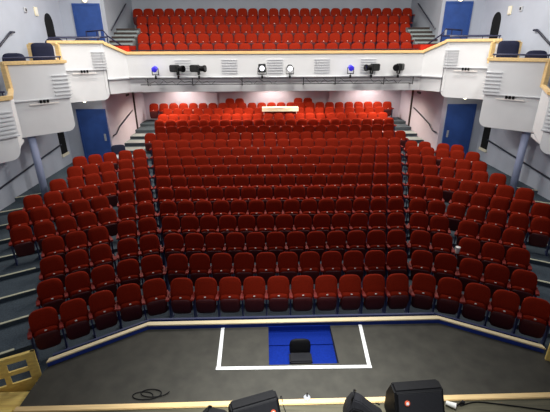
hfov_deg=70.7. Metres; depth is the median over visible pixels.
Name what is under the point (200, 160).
chair
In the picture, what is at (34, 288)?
trim
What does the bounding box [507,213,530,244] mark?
chair
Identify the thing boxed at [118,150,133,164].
chair
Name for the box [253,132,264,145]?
chair
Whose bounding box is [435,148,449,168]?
chair
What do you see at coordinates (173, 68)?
lantern
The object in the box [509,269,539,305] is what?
chair
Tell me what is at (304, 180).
chair
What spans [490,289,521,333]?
chair
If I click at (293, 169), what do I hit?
chair
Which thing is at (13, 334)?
floor
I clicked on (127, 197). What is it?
chair
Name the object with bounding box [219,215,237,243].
chair
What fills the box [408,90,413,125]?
trim
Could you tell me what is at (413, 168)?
chair
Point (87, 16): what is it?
door
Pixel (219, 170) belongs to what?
chair
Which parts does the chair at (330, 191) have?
backrest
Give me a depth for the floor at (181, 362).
6.92 m
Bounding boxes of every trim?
[0,267,35,276]
[0,288,34,298]
[0,315,28,324]
[0,348,13,354]
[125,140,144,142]
[132,92,138,128]
[395,131,416,133]
[406,137,422,139]
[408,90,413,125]
[530,258,549,263]
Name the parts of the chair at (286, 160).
backrest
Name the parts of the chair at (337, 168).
backrest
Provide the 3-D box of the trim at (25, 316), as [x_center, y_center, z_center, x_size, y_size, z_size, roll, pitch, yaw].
[-7.001,2.789,7.603,3.753,0.014,0.060,-14,26,-29]
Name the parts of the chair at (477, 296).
seat, backrest, armrest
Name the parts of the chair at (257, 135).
backrest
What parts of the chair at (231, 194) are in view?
backrest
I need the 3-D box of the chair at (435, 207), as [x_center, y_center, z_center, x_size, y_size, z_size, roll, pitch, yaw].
[4.822,0.343,11.588,0.550,0.967,0.391,7,24,17]
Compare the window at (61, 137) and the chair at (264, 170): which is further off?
the window at (61, 137)
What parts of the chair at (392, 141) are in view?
backrest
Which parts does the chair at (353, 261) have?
backrest, seat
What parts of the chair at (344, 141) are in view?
backrest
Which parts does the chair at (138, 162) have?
backrest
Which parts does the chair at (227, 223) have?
seat, backrest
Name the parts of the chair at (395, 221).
backrest, seat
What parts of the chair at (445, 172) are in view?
backrest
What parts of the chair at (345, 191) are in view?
backrest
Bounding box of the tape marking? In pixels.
[216,325,371,369]
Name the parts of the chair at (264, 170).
backrest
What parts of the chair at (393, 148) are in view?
backrest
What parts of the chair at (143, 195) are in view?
backrest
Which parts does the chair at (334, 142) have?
backrest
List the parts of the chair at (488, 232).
seat, backrest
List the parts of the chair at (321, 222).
backrest, seat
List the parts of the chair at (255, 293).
seat, backrest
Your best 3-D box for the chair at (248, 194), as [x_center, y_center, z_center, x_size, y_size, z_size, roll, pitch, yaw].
[-0.818,-0.119,12.501,0.550,0.967,0.391,-1,23,-1]
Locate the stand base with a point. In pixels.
(306, 397)
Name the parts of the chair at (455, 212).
seat, backrest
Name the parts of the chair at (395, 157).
backrest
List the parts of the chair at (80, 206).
backrest, seat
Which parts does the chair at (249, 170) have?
backrest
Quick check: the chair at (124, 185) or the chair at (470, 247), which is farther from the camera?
the chair at (124, 185)
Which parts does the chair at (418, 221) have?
seat, backrest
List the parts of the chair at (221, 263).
backrest, seat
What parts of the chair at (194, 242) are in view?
seat, backrest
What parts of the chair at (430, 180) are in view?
backrest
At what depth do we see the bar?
15.74 m
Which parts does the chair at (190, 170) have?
backrest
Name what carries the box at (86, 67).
attached to the balcony
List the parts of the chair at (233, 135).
backrest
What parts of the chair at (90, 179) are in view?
backrest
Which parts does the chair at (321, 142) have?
backrest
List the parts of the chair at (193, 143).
backrest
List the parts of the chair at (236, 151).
backrest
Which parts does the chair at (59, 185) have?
backrest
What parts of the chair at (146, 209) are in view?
backrest, seat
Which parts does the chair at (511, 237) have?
seat, backrest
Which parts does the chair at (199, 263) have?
seat, backrest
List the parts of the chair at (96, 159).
backrest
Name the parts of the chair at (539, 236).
seat, backrest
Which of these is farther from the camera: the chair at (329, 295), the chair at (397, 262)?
the chair at (397, 262)
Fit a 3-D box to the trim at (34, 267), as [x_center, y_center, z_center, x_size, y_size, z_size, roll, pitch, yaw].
[-7.404,1.893,9.251,2.944,0.014,0.060,-14,26,-29]
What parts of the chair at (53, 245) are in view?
backrest, seat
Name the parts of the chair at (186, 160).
backrest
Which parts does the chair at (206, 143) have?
backrest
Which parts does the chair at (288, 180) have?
backrest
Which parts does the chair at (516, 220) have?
seat, backrest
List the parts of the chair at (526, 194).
backrest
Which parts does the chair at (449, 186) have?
seat, backrest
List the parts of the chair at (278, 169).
backrest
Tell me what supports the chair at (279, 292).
on the floor at (13, 334)
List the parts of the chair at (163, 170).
backrest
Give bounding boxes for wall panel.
[201,92,217,105]
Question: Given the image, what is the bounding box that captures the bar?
[129,75,420,85]
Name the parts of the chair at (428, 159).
backrest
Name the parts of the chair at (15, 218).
backrest, seat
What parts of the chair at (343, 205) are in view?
backrest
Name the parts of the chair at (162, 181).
backrest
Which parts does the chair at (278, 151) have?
backrest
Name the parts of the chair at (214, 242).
seat, backrest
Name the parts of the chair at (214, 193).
backrest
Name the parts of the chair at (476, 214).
seat, backrest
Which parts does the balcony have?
guard rail, wooden rail, fascia panel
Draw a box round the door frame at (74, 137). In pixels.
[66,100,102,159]
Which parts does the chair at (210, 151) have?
backrest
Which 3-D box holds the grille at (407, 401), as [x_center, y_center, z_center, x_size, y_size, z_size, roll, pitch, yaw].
[2.117,2.947,5.626,0.651,0.400,0.229,-2,23,-5]
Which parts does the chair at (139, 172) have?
backrest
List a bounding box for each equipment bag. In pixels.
[202,405,226,411]
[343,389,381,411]
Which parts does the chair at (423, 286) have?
seat, backrest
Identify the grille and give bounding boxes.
[237,400,277,411]
[398,392,442,411]
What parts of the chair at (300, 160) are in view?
backrest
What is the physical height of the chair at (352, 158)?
0.967 m
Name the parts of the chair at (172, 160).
backrest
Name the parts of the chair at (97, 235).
backrest, seat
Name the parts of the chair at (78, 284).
backrest, seat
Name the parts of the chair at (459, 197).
backrest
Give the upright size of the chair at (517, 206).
0.967 m
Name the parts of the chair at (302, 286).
backrest, seat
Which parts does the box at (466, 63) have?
panel, wooden rail, guard rail, partition frame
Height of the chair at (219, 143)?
0.967 m
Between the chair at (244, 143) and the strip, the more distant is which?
the chair at (244, 143)
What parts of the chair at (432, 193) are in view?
backrest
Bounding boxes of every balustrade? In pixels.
[0,349,41,391]
[545,344,549,360]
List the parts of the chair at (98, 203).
backrest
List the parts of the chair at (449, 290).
seat, backrest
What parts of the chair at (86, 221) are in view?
backrest, seat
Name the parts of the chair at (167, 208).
seat, backrest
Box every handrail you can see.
[0,31,14,46]
[0,144,61,189]
[111,3,125,30]
[113,110,132,135]
[413,107,436,132]
[418,3,435,28]
[487,139,549,179]
[533,29,549,45]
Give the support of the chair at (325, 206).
on the floor at (13, 334)
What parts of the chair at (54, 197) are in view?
backrest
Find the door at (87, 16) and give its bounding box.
[71,3,104,41]
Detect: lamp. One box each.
[29,99,58,105]
[72,70,96,73]
[454,68,476,71]
[495,96,524,100]
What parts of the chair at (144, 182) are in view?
backrest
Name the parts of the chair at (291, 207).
backrest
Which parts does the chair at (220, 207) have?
backrest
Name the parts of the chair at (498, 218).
seat, backrest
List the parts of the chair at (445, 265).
seat, backrest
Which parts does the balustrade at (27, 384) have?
frame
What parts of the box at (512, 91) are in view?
panel, wooden rail, guard rail, corner post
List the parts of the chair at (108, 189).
backrest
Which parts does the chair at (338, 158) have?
backrest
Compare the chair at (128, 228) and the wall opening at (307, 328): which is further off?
the chair at (128, 228)
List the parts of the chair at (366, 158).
backrest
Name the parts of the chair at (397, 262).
backrest, seat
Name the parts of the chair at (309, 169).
backrest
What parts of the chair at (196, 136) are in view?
backrest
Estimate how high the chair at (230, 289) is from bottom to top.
0.967 m
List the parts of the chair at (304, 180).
backrest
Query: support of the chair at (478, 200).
on the floor at (13, 334)
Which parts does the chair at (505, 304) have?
seat, backrest, armrest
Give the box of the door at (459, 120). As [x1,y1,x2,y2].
[442,104,476,157]
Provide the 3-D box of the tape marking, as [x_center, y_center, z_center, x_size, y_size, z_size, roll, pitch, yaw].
[0.360,2.691,7.431,2.888,0.007,1.157,-1,23,-1]
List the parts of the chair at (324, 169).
backrest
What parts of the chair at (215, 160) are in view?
backrest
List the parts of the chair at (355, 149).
backrest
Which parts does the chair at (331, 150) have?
backrest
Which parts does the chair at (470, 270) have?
seat, backrest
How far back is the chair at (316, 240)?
10.11 m
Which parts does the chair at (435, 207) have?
seat, backrest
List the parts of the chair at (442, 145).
backrest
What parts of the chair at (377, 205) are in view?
backrest, seat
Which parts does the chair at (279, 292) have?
backrest, seat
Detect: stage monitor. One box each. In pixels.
[228,390,280,411]
[384,379,444,411]
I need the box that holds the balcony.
[103,27,446,93]
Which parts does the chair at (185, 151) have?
backrest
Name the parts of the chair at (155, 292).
backrest, seat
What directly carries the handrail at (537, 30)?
attached to the wall at (519, 25)
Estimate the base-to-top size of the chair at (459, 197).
0.967 m
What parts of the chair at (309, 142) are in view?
backrest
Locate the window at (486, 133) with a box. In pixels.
[479,127,490,151]
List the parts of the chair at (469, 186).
backrest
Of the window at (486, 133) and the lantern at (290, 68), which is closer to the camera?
the lantern at (290, 68)
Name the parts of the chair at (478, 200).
backrest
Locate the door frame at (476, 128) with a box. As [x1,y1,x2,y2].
[440,97,482,151]
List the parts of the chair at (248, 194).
backrest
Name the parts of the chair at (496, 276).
seat, backrest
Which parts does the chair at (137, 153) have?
backrest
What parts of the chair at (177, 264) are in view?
seat, backrest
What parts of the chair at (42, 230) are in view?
backrest, seat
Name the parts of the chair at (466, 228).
seat, backrest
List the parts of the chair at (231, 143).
backrest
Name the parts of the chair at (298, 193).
backrest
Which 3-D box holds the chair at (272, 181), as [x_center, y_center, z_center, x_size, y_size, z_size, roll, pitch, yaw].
[-0.049,-0.570,13.311,0.550,0.967,0.391,-1,23,-1]
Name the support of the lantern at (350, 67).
attached to the bar
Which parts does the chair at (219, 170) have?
backrest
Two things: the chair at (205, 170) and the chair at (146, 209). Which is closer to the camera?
the chair at (146, 209)
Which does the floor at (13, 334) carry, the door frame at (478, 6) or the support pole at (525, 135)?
the support pole at (525, 135)
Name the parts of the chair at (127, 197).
backrest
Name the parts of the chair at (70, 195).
backrest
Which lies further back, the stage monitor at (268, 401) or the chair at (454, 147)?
the chair at (454, 147)
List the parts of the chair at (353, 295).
backrest, seat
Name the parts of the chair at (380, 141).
backrest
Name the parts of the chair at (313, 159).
backrest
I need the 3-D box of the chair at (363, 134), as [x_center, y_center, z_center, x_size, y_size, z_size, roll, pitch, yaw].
[4.061,-2.850,17.363,0.550,0.967,0.391,-1,23,-1]
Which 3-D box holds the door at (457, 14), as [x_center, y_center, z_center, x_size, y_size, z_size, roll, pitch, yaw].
[7.878,-7.647,16.958,1.180,2.320,0.070,-1,23,-1]
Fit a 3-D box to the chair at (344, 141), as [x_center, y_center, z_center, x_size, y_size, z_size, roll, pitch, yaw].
[3.027,-2.392,16.547,0.550,0.967,0.391,-1,23,-1]
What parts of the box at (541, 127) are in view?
panel, wooden rail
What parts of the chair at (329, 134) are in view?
backrest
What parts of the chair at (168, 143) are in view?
backrest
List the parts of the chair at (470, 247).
seat, backrest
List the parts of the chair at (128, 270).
backrest, seat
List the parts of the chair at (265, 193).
backrest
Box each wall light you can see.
[33,7,38,15]
[507,6,512,14]
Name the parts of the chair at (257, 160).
backrest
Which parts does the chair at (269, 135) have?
backrest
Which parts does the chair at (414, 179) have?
backrest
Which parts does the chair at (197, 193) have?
backrest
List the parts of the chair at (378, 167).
backrest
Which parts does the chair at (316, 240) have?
seat, backrest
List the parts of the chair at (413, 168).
backrest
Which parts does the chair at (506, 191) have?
backrest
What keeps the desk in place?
on the seating
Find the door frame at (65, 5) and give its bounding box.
[58,0,105,41]
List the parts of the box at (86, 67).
partition frame, guard rail, wooden rail, panel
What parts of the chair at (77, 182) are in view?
backrest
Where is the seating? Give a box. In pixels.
[133,8,414,152]
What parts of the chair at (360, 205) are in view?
backrest, seat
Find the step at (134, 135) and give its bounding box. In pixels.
[130,133,154,136]
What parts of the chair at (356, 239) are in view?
seat, backrest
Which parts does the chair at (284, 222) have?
backrest, seat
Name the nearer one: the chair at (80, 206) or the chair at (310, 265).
the chair at (310, 265)
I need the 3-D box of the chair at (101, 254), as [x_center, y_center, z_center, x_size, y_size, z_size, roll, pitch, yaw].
[-4.202,1.439,9.568,0.550,0.967,0.391,-14,26,-29]
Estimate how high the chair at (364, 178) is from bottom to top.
0.967 m
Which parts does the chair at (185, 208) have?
seat, backrest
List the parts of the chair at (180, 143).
backrest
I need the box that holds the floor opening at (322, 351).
[268,331,336,364]
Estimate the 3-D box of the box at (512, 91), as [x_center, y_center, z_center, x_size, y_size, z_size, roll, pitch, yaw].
[7.863,-4.026,13.399,1.638,2.335,3.120,6,23,14]
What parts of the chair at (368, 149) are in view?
backrest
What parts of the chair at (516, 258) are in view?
seat, backrest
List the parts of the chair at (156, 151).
backrest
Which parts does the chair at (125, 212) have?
backrest, seat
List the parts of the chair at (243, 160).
backrest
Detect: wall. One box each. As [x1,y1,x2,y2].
[0,0,71,210]
[100,0,146,154]
[131,0,411,119]
[329,91,344,107]
[398,0,447,150]
[476,0,549,199]
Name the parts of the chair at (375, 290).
backrest, seat, armrest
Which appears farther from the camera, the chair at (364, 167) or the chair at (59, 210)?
the chair at (364, 167)
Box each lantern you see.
[151,66,158,78]
[169,65,185,78]
[189,65,206,78]
[258,64,266,77]
[287,64,293,77]
[347,65,353,77]
[364,64,379,77]
[393,63,404,77]
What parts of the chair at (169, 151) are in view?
backrest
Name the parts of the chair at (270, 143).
backrest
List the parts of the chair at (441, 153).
backrest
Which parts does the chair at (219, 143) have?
backrest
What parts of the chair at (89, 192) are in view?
backrest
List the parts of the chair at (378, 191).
backrest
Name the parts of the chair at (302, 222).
backrest, seat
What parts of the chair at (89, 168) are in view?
backrest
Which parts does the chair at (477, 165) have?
backrest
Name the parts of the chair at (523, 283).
seat, backrest, armrest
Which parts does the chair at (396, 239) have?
backrest, seat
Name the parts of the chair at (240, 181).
backrest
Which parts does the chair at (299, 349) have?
backrest, seat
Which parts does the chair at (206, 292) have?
seat, backrest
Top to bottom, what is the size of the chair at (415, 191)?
0.967 m
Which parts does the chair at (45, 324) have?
armrest, backrest, seat, armrest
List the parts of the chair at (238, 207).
seat, backrest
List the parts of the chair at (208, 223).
seat, backrest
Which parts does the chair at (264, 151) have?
backrest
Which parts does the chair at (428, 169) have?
backrest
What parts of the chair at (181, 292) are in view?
seat, backrest, armrest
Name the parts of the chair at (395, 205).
backrest, seat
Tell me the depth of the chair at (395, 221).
10.97 m
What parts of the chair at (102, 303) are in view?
backrest, seat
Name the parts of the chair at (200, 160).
backrest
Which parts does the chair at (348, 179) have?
backrest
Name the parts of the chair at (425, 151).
backrest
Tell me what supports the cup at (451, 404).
on the floor at (533, 403)
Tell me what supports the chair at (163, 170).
on the floor at (13, 334)
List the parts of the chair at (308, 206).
seat, backrest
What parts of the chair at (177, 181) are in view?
backrest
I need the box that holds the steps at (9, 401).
[0,391,29,411]
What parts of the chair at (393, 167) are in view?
backrest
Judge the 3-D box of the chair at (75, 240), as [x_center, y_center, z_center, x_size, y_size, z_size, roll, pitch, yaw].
[-5.041,1.145,10.032,0.550,0.967,0.391,-14,26,-29]
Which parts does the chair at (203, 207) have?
seat, backrest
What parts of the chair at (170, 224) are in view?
seat, backrest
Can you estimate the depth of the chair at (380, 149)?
15.74 m
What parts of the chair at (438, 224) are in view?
seat, backrest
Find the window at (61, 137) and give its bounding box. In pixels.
[57,132,69,156]
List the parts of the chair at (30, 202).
backrest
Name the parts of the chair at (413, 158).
backrest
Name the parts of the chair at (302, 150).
backrest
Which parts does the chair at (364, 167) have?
backrest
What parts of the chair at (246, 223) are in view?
seat, backrest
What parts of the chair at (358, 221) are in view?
backrest, seat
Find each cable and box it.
[132,389,169,399]
[460,401,549,410]
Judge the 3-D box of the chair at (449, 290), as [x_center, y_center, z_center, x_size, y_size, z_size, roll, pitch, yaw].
[3.804,2.070,8.453,0.550,0.967,0.391,7,24,17]
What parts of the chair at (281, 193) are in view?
backrest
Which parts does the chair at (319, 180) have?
backrest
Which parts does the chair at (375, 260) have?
seat, backrest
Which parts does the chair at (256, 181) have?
backrest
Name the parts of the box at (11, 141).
wooden rail, panel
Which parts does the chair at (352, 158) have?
backrest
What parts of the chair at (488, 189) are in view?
backrest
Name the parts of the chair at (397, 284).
seat, backrest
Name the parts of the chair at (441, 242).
seat, backrest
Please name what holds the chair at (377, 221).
on the floor at (13, 334)
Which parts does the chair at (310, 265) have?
seat, backrest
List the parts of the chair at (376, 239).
backrest, seat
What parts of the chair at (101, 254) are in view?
backrest, seat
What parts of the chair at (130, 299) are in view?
backrest, seat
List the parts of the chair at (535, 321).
seat, backrest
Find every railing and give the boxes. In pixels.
[68,29,121,45]
[427,28,469,43]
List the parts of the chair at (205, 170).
backrest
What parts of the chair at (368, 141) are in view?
backrest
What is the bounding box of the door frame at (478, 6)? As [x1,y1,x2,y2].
[446,0,485,38]
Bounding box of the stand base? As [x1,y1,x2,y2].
[304,393,309,400]
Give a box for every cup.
[445,401,456,408]
[455,246,460,253]
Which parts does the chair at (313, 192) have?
backrest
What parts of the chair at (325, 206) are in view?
backrest, seat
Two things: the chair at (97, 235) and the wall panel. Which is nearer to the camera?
the chair at (97, 235)
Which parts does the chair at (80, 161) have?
backrest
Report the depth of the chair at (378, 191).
12.55 m
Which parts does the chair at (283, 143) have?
backrest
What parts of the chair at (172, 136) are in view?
backrest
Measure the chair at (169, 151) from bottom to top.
0.967 m
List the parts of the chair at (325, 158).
backrest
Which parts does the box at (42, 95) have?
corner post, guard rail, wooden rail, panel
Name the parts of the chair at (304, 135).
backrest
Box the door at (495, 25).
[489,12,500,38]
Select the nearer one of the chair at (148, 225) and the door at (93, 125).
the chair at (148, 225)
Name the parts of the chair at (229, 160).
backrest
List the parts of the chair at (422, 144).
backrest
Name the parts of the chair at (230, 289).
seat, backrest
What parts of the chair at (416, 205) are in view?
seat, backrest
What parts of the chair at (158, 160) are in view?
backrest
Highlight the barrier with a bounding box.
[46,312,545,366]
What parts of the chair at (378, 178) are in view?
backrest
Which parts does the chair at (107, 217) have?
backrest, seat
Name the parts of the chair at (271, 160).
backrest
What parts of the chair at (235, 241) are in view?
seat, backrest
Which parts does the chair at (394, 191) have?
backrest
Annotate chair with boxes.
[2,53,25,60]
[6,210,36,248]
[9,225,40,265]
[22,194,45,219]
[27,307,68,360]
[30,206,53,226]
[31,43,54,60]
[33,221,58,250]
[36,278,68,314]
[39,255,68,286]
[41,236,68,264]
[43,191,64,215]
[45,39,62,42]
[49,179,68,199]
[51,203,74,223]
[56,216,80,245]
[59,298,96,339]
[63,188,83,211]
[65,231,91,256]
[65,249,93,278]
[65,271,95,305]
[66,166,85,183]
[67,176,86,196]
[71,199,93,224]
[72,156,87,173]
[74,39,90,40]
[77,212,101,240]
[82,185,101,207]
[83,164,101,180]
[85,173,102,193]
[88,154,102,171]
[88,226,114,255]
[88,290,122,329]
[90,244,117,274]
[91,196,112,220]
[91,264,120,297]
[98,208,120,235]
[99,161,117,175]
[100,182,118,206]
[102,171,119,190]
[103,152,118,170]
[111,145,125,158]
[115,259,143,288]
[115,283,146,328]
[116,220,139,242]
[116,238,141,262]
[117,168,135,182]
[117,179,136,195]
[117,191,138,220]
[117,205,139,236]
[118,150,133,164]
[118,159,134,175]
[133,149,148,170]
[133,157,149,174]
[134,167,151,191]
[135,177,153,205]
[136,189,155,218]
[137,202,157,226]
[138,217,160,244]
[139,234,163,265]
[141,254,166,288]
[142,278,170,315]
[149,140,163,163]
[150,148,165,172]
[151,156,167,175]
[152,165,169,185]
[153,176,171,204]
[155,188,174,212]
[156,201,177,228]
[158,216,181,246]
[160,233,185,267]
[162,254,190,291]
[164,140,175,155]
[165,278,197,317]
[166,148,178,163]
[168,156,181,173]
[169,133,179,147]
[170,165,184,184]
[172,176,187,196]
[175,187,191,210]
[177,140,189,152]
[178,201,195,226]
[179,147,192,163]
[181,133,191,146]
[181,216,200,243]
[182,156,195,173]
[185,165,199,184]
[185,233,205,262]
[188,176,203,196]
[189,140,200,154]
[189,253,211,285]
[191,187,207,210]
[192,147,205,163]
[193,133,203,146]
[194,277,220,316]
[195,200,212,226]
[196,156,209,171]
[199,165,213,182]
[200,215,218,243]
[202,139,213,154]
[203,175,218,196]
[205,132,215,146]
[205,233,225,262]
[206,147,218,163]
[208,187,224,210]
[210,155,223,173]
[211,253,233,285]
[213,200,230,225]
[214,165,228,183]
[215,139,226,154]
[217,132,227,143]
[219,147,230,163]
[219,175,234,195]
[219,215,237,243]
[219,277,244,315]
[224,155,237,172]
[224,187,240,209]
[226,232,246,262]
[227,139,238,154]
[229,132,240,146]
[229,165,243,184]
[231,200,248,225]
[232,147,243,159]
[234,175,249,195]
[234,252,256,285]
[237,155,249,173]
[238,215,256,242]
[240,139,251,154]
[241,132,252,143]
[241,186,257,209]
[243,164,257,183]
[243,276,267,315]
[245,147,257,163]
[246,232,266,262]
[248,200,266,225]
[250,175,265,195]
[251,155,264,172]
[252,139,263,150]
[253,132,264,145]
[256,252,278,284]
[257,186,274,209]
[257,214,276,242]
[258,146,270,162]
[258,164,272,183]
[265,132,276,143]
[265,139,276,154]
[265,155,278,172]
[265,175,281,195]
[266,199,283,225]
[266,232,287,261]
[267,276,292,314]
[272,146,284,162]
[273,164,286,183]
[274,186,290,209]
[275,214,295,242]
[277,132,288,141]
[277,139,288,153]
[278,252,300,284]
[279,155,292,172]
[281,174,296,195]
[283,199,301,224]
[285,146,297,162]
[287,164,301,183]
[287,231,308,261]
[289,132,300,145]
[289,338,312,363]
[290,138,300,153]
[290,186,307,209]
[291,275,316,314]
[293,155,306,172]
[294,214,314,241]
[296,174,312,195]
[298,146,309,158]
[300,131,311,145]
[300,251,323,283]
[301,199,319,224]
[302,138,313,153]
[302,164,316,183]
[306,154,320,171]
[307,186,324,208]
[307,231,328,260]
[311,146,322,162]
[312,131,322,145]
[312,174,327,194]
[313,214,333,241]
[315,138,325,153]
[315,275,341,313]
[316,164,330,182]
[318,199,337,224]
[320,154,334,172]
[321,251,345,282]
[323,185,340,208]
[324,131,334,145]
[324,146,335,161]
[327,138,338,153]
[327,174,342,194]
[327,231,349,260]
[331,163,345,182]
[332,213,352,240]
[334,154,347,171]
[336,131,346,141]
[336,198,354,223]
[337,146,349,158]
[339,138,350,153]
[339,185,356,208]
[339,274,365,313]
[342,174,358,194]
[343,250,368,286]
[345,163,360,178]
[347,154,361,167]
[347,230,369,262]
[348,131,358,145]
[350,145,362,161]
[350,213,371,241]
[352,138,363,153]
[353,198,372,223]
[355,185,373,207]
[357,173,374,192]
[359,131,370,144]
[359,163,375,182]
[361,154,375,171]
[362,274,390,312]
[363,145,376,161]
[364,138,376,152]
[365,250,390,286]
[367,230,390,262]
[369,213,390,241]
[370,198,390,223]
[371,185,390,203]
[373,173,389,194]
[374,163,389,181]
[375,154,389,170]
[376,138,389,149]
[376,145,389,157]
[386,250,412,278]
[386,273,414,312]
[387,198,407,216]
[387,212,409,233]
[387,230,410,253]
[388,145,403,161]
[388,153,404,167]
[388,163,404,181]
[388,173,405,191]
[388,184,406,202]
[389,137,402,150]
[403,141,417,158]
[404,146,420,169]
[404,154,421,179]
[404,163,423,189]
[405,174,424,201]
[406,185,426,207]
[406,198,427,224]
[406,213,429,241]
[407,230,432,258]
[408,250,434,280]
[409,273,438,311]
[418,141,430,153]
[421,147,434,162]
[422,155,437,172]
[423,165,439,183]
[424,175,441,195]
[426,187,444,209]
[427,200,447,224]
[429,215,450,242]
[431,233,454,262]
[434,143,449,154]
[434,253,459,285]
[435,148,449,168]
[437,277,465,318]
[438,157,455,173]
[439,167,454,185]
[441,178,458,201]
[443,203,465,230]
[448,191,469,212]
[449,145,463,156]
[450,150,464,166]
[453,220,478,247]
[454,238,480,267]
[455,159,470,173]
[455,169,471,187]
[455,258,483,291]
[457,283,491,325]
[459,180,476,202]
[465,152,479,168]
[466,206,486,233]
[470,193,489,218]
[471,161,487,179]
[472,171,488,190]
[477,182,495,205]
[478,224,501,252]
[480,242,505,273]
[483,263,510,298]
[486,210,507,237]
[488,196,509,229]
[489,173,506,193]
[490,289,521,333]
[495,185,514,217]
[496,41,519,57]
[501,228,525,257]
[504,247,531,279]
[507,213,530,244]
[509,199,531,218]
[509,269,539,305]
[515,188,535,211]
[519,297,549,345]
[525,50,546,57]
[529,203,549,226]
[529,217,549,255]
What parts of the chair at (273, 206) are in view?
seat, backrest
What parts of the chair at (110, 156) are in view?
backrest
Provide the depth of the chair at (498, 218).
10.84 m
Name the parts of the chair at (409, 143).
backrest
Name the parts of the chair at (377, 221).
backrest, seat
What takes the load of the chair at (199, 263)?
on the floor at (13, 334)
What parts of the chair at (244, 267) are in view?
seat, backrest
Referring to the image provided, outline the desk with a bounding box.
[262,106,298,113]
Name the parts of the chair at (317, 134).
backrest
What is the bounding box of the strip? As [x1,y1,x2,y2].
[13,392,549,411]
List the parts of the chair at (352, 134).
backrest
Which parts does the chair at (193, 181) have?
backrest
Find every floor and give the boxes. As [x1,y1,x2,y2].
[0,117,549,391]
[19,323,549,406]
[81,399,549,411]
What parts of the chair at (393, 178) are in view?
backrest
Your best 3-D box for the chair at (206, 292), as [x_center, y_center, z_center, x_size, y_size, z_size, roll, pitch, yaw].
[-1.484,2.069,8.515,0.550,0.967,0.391,-1,23,-1]
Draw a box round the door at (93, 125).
[76,109,111,161]
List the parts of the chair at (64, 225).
backrest, seat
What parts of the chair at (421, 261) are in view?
seat, backrest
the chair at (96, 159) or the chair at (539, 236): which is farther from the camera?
the chair at (96, 159)
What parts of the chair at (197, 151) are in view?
backrest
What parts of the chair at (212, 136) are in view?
backrest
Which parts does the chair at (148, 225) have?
backrest, seat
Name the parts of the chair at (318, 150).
backrest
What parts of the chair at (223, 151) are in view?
backrest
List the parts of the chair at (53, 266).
backrest, seat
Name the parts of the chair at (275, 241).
backrest, seat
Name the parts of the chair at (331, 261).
backrest, seat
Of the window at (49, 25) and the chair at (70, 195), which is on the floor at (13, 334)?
the chair at (70, 195)
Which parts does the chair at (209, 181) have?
backrest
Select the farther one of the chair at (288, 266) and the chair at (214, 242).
the chair at (214, 242)
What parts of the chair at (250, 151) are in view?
backrest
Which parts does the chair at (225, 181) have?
backrest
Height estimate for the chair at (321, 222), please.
0.967 m
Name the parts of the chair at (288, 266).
seat, backrest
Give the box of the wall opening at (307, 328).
[268,325,329,331]
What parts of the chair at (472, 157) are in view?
backrest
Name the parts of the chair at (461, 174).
backrest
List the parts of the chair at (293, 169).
backrest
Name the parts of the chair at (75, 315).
backrest, seat, armrest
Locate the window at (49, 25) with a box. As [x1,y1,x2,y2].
[44,13,55,36]
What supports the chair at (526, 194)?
on the floor at (13, 334)
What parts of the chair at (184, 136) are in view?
backrest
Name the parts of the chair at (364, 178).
backrest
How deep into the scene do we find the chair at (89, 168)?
13.82 m
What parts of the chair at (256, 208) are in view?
seat, backrest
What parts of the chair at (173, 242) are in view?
seat, backrest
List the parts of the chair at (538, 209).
seat, backrest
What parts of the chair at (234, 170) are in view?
backrest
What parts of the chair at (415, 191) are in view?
backrest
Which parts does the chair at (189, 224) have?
seat, backrest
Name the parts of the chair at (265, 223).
seat, backrest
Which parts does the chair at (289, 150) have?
backrest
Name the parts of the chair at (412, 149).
backrest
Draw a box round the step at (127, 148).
[125,147,144,150]
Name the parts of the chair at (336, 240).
seat, backrest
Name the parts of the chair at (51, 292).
armrest, backrest, seat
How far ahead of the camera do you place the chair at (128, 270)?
9.00 m
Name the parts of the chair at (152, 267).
backrest, seat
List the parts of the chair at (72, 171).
backrest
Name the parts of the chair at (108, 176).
backrest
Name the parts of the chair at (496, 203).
backrest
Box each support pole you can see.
[27,136,48,200]
[509,131,529,193]
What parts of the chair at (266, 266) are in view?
seat, backrest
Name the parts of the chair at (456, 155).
backrest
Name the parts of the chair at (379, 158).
backrest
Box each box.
[0,56,74,137]
[0,89,23,162]
[26,37,109,102]
[441,35,522,98]
[479,54,549,132]
[531,85,549,153]
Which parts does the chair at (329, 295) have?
backrest, seat, armrest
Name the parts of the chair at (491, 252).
seat, backrest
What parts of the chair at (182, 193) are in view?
backrest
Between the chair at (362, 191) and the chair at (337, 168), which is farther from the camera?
the chair at (337, 168)
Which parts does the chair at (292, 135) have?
backrest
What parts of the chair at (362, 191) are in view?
backrest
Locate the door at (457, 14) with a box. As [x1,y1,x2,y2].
[440,1,473,40]
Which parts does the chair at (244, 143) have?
backrest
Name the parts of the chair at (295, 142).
backrest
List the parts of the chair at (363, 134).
backrest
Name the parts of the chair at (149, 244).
backrest, seat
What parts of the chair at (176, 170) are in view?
backrest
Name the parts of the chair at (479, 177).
backrest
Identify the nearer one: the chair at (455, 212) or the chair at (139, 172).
the chair at (455, 212)
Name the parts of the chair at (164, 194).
backrest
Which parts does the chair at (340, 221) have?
backrest, seat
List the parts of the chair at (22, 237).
backrest, seat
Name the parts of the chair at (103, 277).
backrest, seat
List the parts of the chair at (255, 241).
seat, backrest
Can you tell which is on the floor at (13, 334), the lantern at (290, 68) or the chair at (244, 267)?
the chair at (244, 267)
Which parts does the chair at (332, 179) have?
backrest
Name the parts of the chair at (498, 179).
backrest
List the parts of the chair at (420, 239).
seat, backrest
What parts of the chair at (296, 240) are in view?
seat, backrest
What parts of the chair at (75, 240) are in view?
backrest, seat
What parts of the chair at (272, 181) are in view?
backrest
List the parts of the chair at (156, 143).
backrest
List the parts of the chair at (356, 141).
backrest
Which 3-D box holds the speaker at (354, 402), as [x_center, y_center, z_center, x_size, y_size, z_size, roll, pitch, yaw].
[1.351,3.004,5.844,0.614,0.511,0.300,2,23,5]

